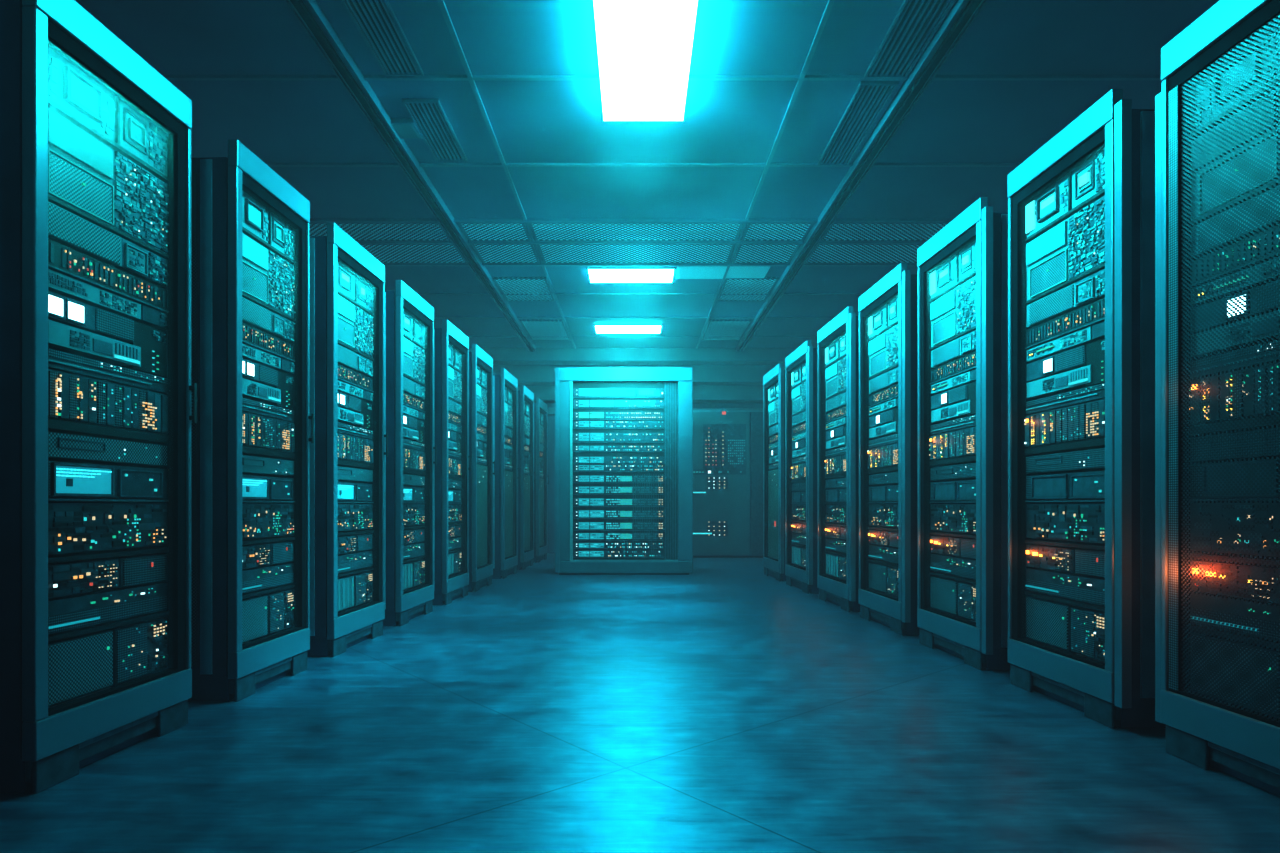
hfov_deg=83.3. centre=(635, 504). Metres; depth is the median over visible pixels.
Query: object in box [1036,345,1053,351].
light
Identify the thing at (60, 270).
shelf
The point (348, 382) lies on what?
shelf
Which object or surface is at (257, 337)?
switch
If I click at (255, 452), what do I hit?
shelf
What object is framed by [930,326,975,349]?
shelf
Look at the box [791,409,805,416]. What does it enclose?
shelf
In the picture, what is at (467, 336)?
trim
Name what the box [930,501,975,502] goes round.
shelf
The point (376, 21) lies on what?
ceiling vent
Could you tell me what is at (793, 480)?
shelf
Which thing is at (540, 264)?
trim
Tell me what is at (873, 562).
shelf
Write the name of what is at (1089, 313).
switch
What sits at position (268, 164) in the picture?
trim
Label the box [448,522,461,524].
shelf
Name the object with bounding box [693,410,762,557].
control panel
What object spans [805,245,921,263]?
ceiling panel
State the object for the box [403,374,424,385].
shelf
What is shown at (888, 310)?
rack
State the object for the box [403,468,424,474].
shelf
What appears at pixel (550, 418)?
wall
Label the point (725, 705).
floor
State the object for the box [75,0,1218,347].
ceiling
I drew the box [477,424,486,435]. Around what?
switch
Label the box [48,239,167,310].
switch
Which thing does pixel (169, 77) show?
trim
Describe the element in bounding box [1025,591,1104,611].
shelf
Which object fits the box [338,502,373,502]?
shelf
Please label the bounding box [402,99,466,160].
ceiling vent
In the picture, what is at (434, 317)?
trim
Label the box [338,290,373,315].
shelf
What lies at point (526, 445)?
switch
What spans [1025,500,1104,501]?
shelf
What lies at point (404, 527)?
shelf
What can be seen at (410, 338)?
shelf
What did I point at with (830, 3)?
trim
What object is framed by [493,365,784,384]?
trim
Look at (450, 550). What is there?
shelf
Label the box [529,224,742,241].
ceiling panel
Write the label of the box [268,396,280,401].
light
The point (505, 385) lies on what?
rack
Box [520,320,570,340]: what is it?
ceiling panel
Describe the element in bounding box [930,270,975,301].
shelf
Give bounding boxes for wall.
[546,403,762,552]
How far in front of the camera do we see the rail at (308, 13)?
4.28 m
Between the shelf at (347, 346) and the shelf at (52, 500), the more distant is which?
the shelf at (347, 346)
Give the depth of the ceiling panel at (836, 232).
5.99 m
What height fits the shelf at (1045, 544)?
0.014 m
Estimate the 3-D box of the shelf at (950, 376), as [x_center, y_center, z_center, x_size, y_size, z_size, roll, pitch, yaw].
[1.814,-0.666,3.689,0.376,0.005,0.575,0,0,-2]
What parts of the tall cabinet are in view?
edge trim, trim, backlit panel, backlit panel, backlit panel, backlit panel, backlit panel, backlit panel, backlit panel, backlit panel, backlit panel, backlit panel, backlit panel, backlit panel, backlit panel, backlit panel, backlit panel, backlit panel, mounting frame, trim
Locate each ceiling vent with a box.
[341,0,423,75]
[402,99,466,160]
[818,81,898,165]
[864,0,955,77]
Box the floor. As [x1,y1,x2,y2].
[0,553,1279,852]
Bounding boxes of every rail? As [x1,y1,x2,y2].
[283,0,535,351]
[736,0,988,351]
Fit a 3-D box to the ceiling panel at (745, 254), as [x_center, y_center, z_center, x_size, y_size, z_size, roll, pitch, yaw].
[1.165,-2.269,6.495,0.530,0.017,0.520,0,0,0]
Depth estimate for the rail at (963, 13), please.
4.29 m
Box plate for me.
[391,118,422,138]
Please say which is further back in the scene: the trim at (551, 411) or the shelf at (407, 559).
the trim at (551, 411)
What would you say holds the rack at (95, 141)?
on the floor
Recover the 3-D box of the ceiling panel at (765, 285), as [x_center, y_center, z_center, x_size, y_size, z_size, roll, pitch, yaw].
[1.165,-2.269,7.600,0.530,0.017,0.800,0,0,0]
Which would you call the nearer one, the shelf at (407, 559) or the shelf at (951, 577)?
the shelf at (951, 577)
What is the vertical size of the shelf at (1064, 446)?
0.026 m
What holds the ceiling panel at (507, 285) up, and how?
attached to the ceiling
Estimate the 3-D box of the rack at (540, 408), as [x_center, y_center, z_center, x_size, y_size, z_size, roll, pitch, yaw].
[-1.768,-0.329,9.969,1.018,2.200,0.717,0,0,2]
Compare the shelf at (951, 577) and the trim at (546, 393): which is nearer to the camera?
the shelf at (951, 577)
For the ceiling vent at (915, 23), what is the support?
in the ceiling
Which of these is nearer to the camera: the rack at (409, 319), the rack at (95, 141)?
the rack at (95, 141)
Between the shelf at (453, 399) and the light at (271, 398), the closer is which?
the light at (271, 398)
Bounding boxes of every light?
[114,354,139,363]
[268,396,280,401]
[587,268,674,282]
[593,0,697,120]
[594,325,661,332]
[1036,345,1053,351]
[1068,378,1087,385]
[1213,275,1248,289]
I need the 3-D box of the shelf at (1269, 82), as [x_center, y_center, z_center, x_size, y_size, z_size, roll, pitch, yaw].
[1.885,-1.123,1.926,0.376,0.012,0.569,0,0,-2]
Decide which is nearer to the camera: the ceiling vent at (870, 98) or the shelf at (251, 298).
the shelf at (251, 298)
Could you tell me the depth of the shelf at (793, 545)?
6.69 m
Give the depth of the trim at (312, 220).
5.72 m
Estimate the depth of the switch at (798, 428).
6.67 m
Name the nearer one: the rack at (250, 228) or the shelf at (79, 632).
the shelf at (79, 632)
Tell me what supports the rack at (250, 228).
on the floor
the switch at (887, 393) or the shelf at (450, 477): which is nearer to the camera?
the switch at (887, 393)
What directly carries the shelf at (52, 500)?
attached to the rack at (95, 141)
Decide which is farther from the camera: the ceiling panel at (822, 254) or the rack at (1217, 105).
the ceiling panel at (822, 254)
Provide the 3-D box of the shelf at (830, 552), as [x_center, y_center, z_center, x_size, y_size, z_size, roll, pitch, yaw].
[1.739,0.374,5.559,0.376,0.014,0.642,0,0,-2]
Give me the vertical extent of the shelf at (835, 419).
0.005 m
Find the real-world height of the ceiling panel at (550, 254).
0.017 m
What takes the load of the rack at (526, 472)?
on the floor
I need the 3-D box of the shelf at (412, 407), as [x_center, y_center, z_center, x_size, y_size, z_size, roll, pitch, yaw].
[-1.706,-0.666,4.901,0.376,0.005,0.556,0,0,2]
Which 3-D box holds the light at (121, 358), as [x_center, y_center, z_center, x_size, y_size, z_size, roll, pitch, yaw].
[-1.624,-0.465,2.299,0.005,0.010,0.106,0,0,2]
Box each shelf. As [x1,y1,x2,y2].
[48,98,168,182]
[48,194,168,258]
[48,264,168,313]
[48,419,168,442]
[48,499,168,501]
[48,547,168,562]
[48,611,168,641]
[242,226,294,264]
[242,292,294,321]
[242,340,294,361]
[242,446,294,458]
[242,501,294,501]
[242,537,294,544]
[242,584,294,598]
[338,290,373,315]
[338,341,373,360]
[338,378,373,392]
[338,459,373,468]
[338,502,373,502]
[338,530,373,535]
[338,567,373,577]
[403,333,424,348]
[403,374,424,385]
[403,403,424,412]
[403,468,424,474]
[403,526,424,529]
[403,556,424,562]
[448,363,461,372]
[448,396,461,403]
[448,475,461,479]
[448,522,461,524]
[448,548,461,552]
[791,379,805,388]
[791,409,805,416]
[791,478,805,482]
[791,520,805,522]
[791,543,805,547]
[825,353,845,367]
[825,389,845,399]
[825,415,845,423]
[825,473,845,478]
[825,523,845,526]
[825,550,845,555]
[868,320,897,340]
[868,364,897,379]
[868,396,897,407]
[868,466,897,473]
[868,502,897,502]
[868,527,897,530]
[868,559,897,566]
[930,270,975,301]
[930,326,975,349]
[930,366,975,384]
[930,455,975,465]
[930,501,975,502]
[930,532,975,538]
[930,572,975,583]
[1025,188,1104,242]
[1025,263,1104,304]
[1025,318,1104,348]
[1025,438,1104,454]
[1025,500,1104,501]
[1025,540,1104,549]
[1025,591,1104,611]
[1189,79,1279,139]
[1189,179,1279,225]
[1189,252,1279,286]
[1189,414,1279,434]
[1189,498,1279,500]
[1189,553,1279,565]
[1189,625,1279,648]
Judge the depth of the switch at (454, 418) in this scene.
5.89 m
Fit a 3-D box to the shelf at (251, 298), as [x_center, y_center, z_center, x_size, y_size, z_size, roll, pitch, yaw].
[-1.776,-0.858,3.109,0.376,0.010,0.490,0,0,2]
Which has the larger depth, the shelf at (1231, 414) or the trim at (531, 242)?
the trim at (531, 242)
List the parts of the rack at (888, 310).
drive drawer, patch panel, edge trim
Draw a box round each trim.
[163,75,1160,80]
[266,163,1020,166]
[309,218,953,223]
[358,240,924,244]
[383,262,916,265]
[417,293,862,294]
[434,317,833,317]
[437,0,575,348]
[467,336,816,336]
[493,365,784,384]
[518,385,762,402]
[547,408,762,414]
[696,0,834,348]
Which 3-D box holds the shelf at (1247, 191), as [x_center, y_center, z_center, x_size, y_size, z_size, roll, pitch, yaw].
[1.885,-0.858,1.926,0.376,0.010,0.569,0,0,-2]
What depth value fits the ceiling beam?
10.45 m
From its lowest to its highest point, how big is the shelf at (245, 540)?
0.014 m
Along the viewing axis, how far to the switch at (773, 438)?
7.71 m
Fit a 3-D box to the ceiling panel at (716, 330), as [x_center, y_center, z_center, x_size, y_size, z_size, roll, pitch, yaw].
[1.165,-2.269,9.375,0.530,0.017,1.050,0,0,0]
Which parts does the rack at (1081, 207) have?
drive drawer, door frame, patch panel, edge trim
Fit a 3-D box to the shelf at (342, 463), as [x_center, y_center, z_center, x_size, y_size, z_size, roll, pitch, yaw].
[-1.742,-0.227,3.977,0.376,0.026,0.561,0,0,2]
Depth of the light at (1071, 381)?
2.73 m
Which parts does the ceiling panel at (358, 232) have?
panel frame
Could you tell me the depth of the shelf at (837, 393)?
5.60 m
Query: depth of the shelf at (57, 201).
2.21 m
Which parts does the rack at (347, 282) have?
drive drawer, patch panel, door frame, door handle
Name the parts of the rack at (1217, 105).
edge trim, patch panel, drive drawer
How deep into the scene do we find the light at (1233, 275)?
2.05 m
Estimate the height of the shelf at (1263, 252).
0.005 m
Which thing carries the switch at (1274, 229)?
attached to the rack at (1217, 105)
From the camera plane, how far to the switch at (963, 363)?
3.69 m
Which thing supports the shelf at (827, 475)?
attached to the rack at (838, 340)
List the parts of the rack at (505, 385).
patch panel, panel, door frame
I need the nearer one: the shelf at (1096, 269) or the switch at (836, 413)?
the shelf at (1096, 269)
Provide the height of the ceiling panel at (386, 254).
0.017 m
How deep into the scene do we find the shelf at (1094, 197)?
2.79 m
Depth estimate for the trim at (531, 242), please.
6.21 m
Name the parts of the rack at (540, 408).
panel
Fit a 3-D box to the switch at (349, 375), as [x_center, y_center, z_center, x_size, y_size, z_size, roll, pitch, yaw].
[-1.744,-0.707,3.977,0.394,0.072,0.565,0,0,0]
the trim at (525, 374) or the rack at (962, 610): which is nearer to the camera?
the rack at (962, 610)
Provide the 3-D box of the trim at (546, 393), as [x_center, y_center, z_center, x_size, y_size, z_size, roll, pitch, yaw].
[0.000,-1.954,11.350,8.400,0.650,0.300,0,0,0]
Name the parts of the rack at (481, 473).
drive drawer, patch panel, panel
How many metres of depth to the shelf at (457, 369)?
5.91 m
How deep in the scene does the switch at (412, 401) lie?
4.94 m
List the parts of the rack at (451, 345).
drive drawer, patch panel, door frame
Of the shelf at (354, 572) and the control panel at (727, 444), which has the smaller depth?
the shelf at (354, 572)
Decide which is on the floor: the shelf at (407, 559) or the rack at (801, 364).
the rack at (801, 364)
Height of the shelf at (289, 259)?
0.012 m
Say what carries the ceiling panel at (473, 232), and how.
attached to the ceiling
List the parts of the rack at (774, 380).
panel, patch panel, drive drawer, edge trim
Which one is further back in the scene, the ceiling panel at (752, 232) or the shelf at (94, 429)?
the ceiling panel at (752, 232)
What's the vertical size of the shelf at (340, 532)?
0.014 m
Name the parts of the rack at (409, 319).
drive drawer, patch panel, door frame, door handle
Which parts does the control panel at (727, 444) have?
lamp panel, lamp panel, lamp panel, trim, lamp panel, door panel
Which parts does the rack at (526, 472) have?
patch panel, panel, door frame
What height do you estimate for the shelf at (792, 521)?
0.014 m
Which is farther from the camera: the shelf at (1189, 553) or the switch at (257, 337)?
the switch at (257, 337)
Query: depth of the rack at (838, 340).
5.51 m
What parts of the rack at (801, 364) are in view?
patch panel, drive drawer, edge trim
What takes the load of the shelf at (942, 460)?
attached to the rack at (962, 610)
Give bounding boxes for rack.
[0,0,196,793]
[187,139,313,701]
[307,222,387,656]
[383,280,436,625]
[432,319,470,604]
[468,344,494,591]
[492,368,518,578]
[517,385,534,569]
[533,398,548,562]
[763,363,785,580]
[785,340,818,593]
[817,306,859,611]
[858,263,918,634]
[917,197,1010,669]
[1007,89,1165,728]
[1155,0,1279,796]
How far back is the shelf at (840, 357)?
5.60 m
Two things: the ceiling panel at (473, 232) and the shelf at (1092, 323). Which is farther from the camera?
the ceiling panel at (473, 232)
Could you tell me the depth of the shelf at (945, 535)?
3.72 m
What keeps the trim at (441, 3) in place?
attached to the ceiling
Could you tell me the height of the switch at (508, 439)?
0.072 m
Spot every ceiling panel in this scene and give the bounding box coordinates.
[310,224,451,241]
[361,245,466,263]
[459,224,530,241]
[472,245,539,263]
[493,277,554,301]
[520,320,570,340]
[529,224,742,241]
[537,245,734,263]
[676,266,770,278]
[701,320,751,340]
[717,277,778,301]
[732,245,799,263]
[741,224,812,241]
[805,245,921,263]
[820,224,946,241]
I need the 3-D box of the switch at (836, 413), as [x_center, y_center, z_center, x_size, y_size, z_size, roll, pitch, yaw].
[1.742,-0.707,5.559,0.395,0.072,0.645,0,0,0]
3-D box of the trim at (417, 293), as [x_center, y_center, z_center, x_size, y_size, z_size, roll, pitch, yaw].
[0.000,-2.272,7.750,8.400,0.014,0.024,0,0,0]
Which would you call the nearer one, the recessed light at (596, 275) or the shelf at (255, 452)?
the shelf at (255, 452)
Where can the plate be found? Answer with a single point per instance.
(405, 128)
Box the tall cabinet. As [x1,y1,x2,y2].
[555,367,692,574]
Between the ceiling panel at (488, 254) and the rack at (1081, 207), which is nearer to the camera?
the rack at (1081, 207)
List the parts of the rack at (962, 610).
drive drawer, patch panel, edge trim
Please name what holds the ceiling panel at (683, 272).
attached to the ceiling
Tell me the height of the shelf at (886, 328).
0.012 m
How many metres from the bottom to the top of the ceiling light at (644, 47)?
0.103 m
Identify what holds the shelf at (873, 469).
attached to the rack at (888, 310)
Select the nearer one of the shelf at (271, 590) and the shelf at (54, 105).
the shelf at (54, 105)
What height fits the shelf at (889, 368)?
0.010 m
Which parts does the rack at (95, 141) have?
drive drawer, patch panel, door handle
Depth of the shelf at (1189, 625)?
2.06 m
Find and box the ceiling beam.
[469,348,796,364]
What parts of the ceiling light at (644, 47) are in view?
fixture frame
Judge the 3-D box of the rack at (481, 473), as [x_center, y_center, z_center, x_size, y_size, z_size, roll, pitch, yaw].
[-1.895,-0.329,6.719,1.018,2.200,0.656,0,0,2]
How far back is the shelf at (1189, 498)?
2.04 m
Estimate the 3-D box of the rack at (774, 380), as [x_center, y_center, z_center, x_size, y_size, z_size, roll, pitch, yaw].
[1.924,-0.329,7.617,1.000,2.200,0.805,0,0,-2]
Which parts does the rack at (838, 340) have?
patch panel, drive drawer, edge trim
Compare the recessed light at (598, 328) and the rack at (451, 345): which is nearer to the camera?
the rack at (451, 345)
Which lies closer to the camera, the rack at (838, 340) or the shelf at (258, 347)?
the shelf at (258, 347)
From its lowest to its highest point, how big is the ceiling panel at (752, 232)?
0.017 m
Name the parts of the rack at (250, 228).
panel, drive drawer, patch panel, door frame, door handle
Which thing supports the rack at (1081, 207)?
on the floor
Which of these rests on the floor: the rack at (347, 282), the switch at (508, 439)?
the rack at (347, 282)
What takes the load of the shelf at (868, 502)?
attached to the rack at (888, 310)
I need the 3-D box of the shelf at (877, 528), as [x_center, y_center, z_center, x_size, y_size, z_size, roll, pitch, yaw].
[1.777,0.154,4.609,0.376,0.014,0.609,0,0,-2]
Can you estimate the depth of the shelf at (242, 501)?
3.11 m
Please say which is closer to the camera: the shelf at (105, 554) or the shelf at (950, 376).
the shelf at (105, 554)
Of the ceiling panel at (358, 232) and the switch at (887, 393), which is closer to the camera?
the switch at (887, 393)
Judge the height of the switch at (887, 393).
0.072 m
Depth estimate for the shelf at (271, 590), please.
3.12 m
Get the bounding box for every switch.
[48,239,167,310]
[242,323,293,359]
[338,364,372,390]
[403,392,424,410]
[448,412,460,424]
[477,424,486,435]
[505,436,511,444]
[520,443,528,451]
[769,434,777,443]
[792,422,805,434]
[826,406,845,421]
[869,384,897,405]
[931,351,975,382]
[1026,298,1104,346]
[1191,225,1279,284]
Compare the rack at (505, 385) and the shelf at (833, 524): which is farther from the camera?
the rack at (505, 385)
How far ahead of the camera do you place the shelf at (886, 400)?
4.64 m
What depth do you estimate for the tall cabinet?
7.99 m
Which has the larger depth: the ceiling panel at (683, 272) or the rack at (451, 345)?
the ceiling panel at (683, 272)
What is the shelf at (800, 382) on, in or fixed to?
attached to the rack at (801, 364)

